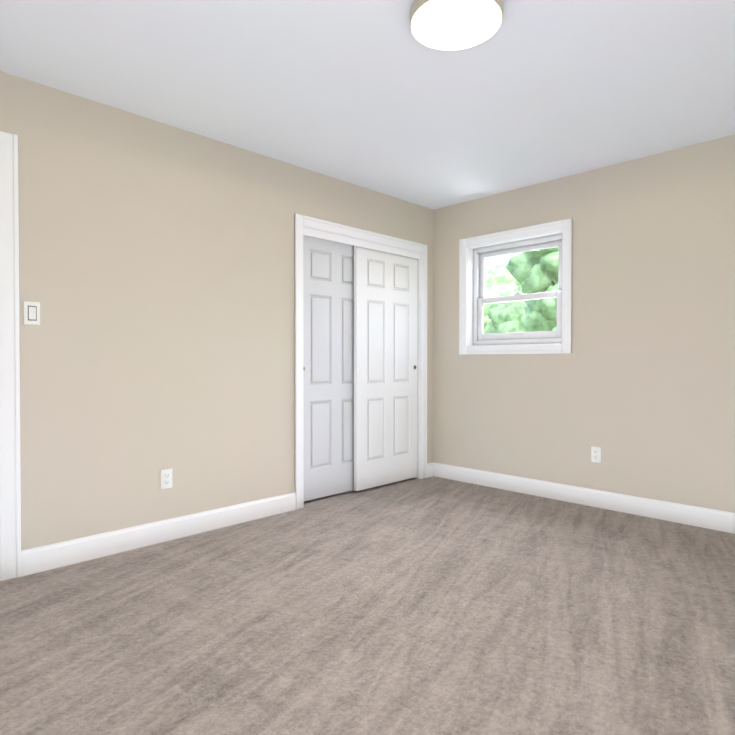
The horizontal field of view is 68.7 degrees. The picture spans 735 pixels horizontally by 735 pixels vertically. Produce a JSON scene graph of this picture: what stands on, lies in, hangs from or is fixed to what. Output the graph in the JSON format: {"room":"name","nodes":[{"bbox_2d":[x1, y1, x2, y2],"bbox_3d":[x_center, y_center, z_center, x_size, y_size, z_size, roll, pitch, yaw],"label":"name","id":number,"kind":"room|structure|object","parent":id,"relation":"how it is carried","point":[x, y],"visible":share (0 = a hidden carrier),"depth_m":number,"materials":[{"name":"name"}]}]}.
{"room":"empty bedroom","nodes":[
{"label":"empty bedroom","id":0,"kind":"room"},
{"bbox_2d":[0,71,433,549],"bbox_3d":[-0.980,-0.205,3.436,4.680,2.440,0.120,-1,1,-45],"label":"wall","id":1,"kind":"structure","parent":0,"point":[157,270],"depth_m":3.09,"materials":[{"name":"beige paint"}]},
{"bbox_2d":[0,131,20,580],"bbox_3d":[-2.048,-0.046,2.272,0.991,2.150,0.021,-1,1,-45],"label":"door frame","id":2,"kind":"structure","parent":1,"relation":"attached to","point":[10,513],"depth_m":2.59,"materials":[{"name":"white paint"}]},
{"bbox_2d":[24,301,39,324],"bbox_3d":[-1.660,-0.269,2.663,0.070,0.114,0.012,-1,1,-45],"label":"switch plate","id":3,"kind":"object","parent":1,"relation":"attached to","point":[31,313],"visible":1,"depth_m":2.66,"materials":[{"name":"white plastic"}]},
{"bbox_2d":[161,468,171,488],"bbox_3d":[-1.178,0.653,3.156,0.070,0.114,0.010,-1,1,-45],"label":"electrical outlet","id":4,"kind":"object","parent":1,"relation":"attached to","point":[166,478],"visible":1,"depth_m":3.15,"materials":[{"name":"white plastic"}]},
{"bbox_2d":[21,462,433,576],"bbox_3d":[-0.947,0.953,3.389,4.400,0.125,0.014,-1,1,-45],"label":"baseboard","id":5,"kind":"structure","parent":1,"relation":"attached to","point":[54,555],"depth_m":3.07,"materials":[{"name":"white paint"}]},
{"bbox_2d":[303,235,353,500],"bbox_3d":[-0.251,0.002,4.200,0.760,1.972,0.038,-1,1,-45],"label":"closet door","id":6,"kind":"structure","parent":1,"relation":"in","point":[328,315],"depth_m":4.13,"materials":[{"name":"white paint"}]},
{"bbox_2d":[294,214,426,509],"bbox_3d":[-0.039,-0.014,4.378,1.350,2.035,0.122,-1,1,-45],"label":"door frame","id":7,"kind":"structure","parent":1,"relation":"attached to","point":[419,369],"depth_m":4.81,"materials":[{"name":"white paint"}]},
{"bbox_2d":[303,227,419,258],"bbox_3d":[-0.037,-0.989,4.365,1.320,0.055,0.108,-1,1,-45],"label":"trim","id":8,"kind":"structure","parent":1,"relation":"attached to","point":[348,240],"depth_m":4.25,"materials":[{"name":"white paint"}]},
{"bbox_2d":[354,246,417,490],"bbox_3d":[0.172,-0.003,4.558,0.760,1.972,0.038,-1,1,-45],"label":"closet door","id":9,"kind":"structure","parent":1,"relation":"in","point":[385,367],"depth_m":4.51,"materials":[{"name":"white paint"}]},
{"bbox_2d":[0,476,734,734],"bbox_3d":[0.112,1.058,2.358,4.680,0.060,4.770,-1,1,-45],"label":"floor","id":10,"kind":"structure","parent":0,"point":[433,605],"depth_m":2.14,"materials":[{"name":"carpet"}]},
{"bbox_2d":[0,0,734,209],"bbox_3d":[0.112,-1.452,2.328,4.680,0.080,4.770,-1,1,-45],"label":"ceiling","id":11,"kind":"structure","parent":0,"point":[376,95],"depth_m":2.64,"materials":[{"name":"white paint"}]},
{"bbox_2d":[410,0,502,49],"bbox_3d":[0.348,-1.371,2.120,0.362,0.075,0.362,-1,1,-45],"label":"ceiling light fixture","id":12,"kind":"object","parent":11,"relation":"attached to","point":[449,24],"visible":1,"depth_m":2.08,"materials":[{"name":"white glass"}]},
{"bbox_2d":[433,134,734,512],"bbox_3d":[2.029,-0.207,3.621,0.160,2.440,3.870,-1,1,-45],"label":"wall","id":13,"kind":"structure","parent":0,"point":[637,385],"depth_m":3.76,"materials":[{"name":"beige paint"}]},
{"bbox_2d":[459,218,571,354],"bbox_3d":[1.216,-0.612,4.409,0.171,1.004,1.004,-1,1,-45],"label":"window unit","id":14,"kind":"structure","parent":13,"relation":"in","point":[480,254],"depth_m":4.42,"materials":[{"name":"white plastic"}]},
{"bbox_2d":[433,462,734,533],"bbox_3d":[1.930,0.950,3.611,0.014,0.125,3.736,-1,1,-45],"label":"baseboard","id":15,"kind":"structure","parent":13,"relation":"attached to","point":[713,519],"depth_m":3.87,"materials":[{"name":"white paint"}]},
{"bbox_2d":[591,446,600,462],"bbox_3d":[1.652,0.629,3.888,0.010,0.114,0.070,-1,1,-45],"label":"electrical outlet","id":16,"kind":"object","parent":13,"relation":"attached to","point":[595,454],"visible":1,"depth_m":3.88,"materials":[{"name":"white plastic"}]},
{"label":"outside","id":17,"kind":"structure","parent":0,"visible":0},
{"bbox_3d":[11.401,3.831,22.831,39.500,0.100,38.000,-1,1,-45],"label":"ground","id":18,"kind":"structure","parent":17,"visible":0},
{"bbox_2d":[483,283,503,327],"bbox_3d":[3.765,0.635,16.542,3.620,6.443,3.772,-1,1,-45],"label":"tree","id":19,"kind":"object","parent":18,"relation":"on","point":[493,292],"depth_m":15.91,"materials":[{"name":"green plant"}]},
{"bbox_2d":[485,263,520,290],"bbox_3d":[5.162,-0.168,21.634,3.930,7.926,4.168,-1,1,-45],"label":"tree","id":20,"kind":"object","parent":18,"relation":"on","point":[508,284],"depth_m":20.62,"materials":[{"name":"green plant"}]},
{"bbox_2d":[483,287,528,333],"bbox_3d":[3.911,0.893,13.848,2.316,5.992,2.236,-1,1,-45],"label":"tree","id":21,"kind":"object","parent":18,"relation":"on","point":[505,318],"depth_m":13.04,"materials":[{"name":"green plant"}]},
{"bbox_2d":[506,247,558,331],"bbox_3d":[4.006,-0.148,10.341,2.368,8.159,2.480,-1,1,-45],"label":"tree","id":22,"kind":"object","parent":18,"relation":"on","point":[549,276],"depth_m":10.30,"materials":[{"name":"green plant"}]}
]}

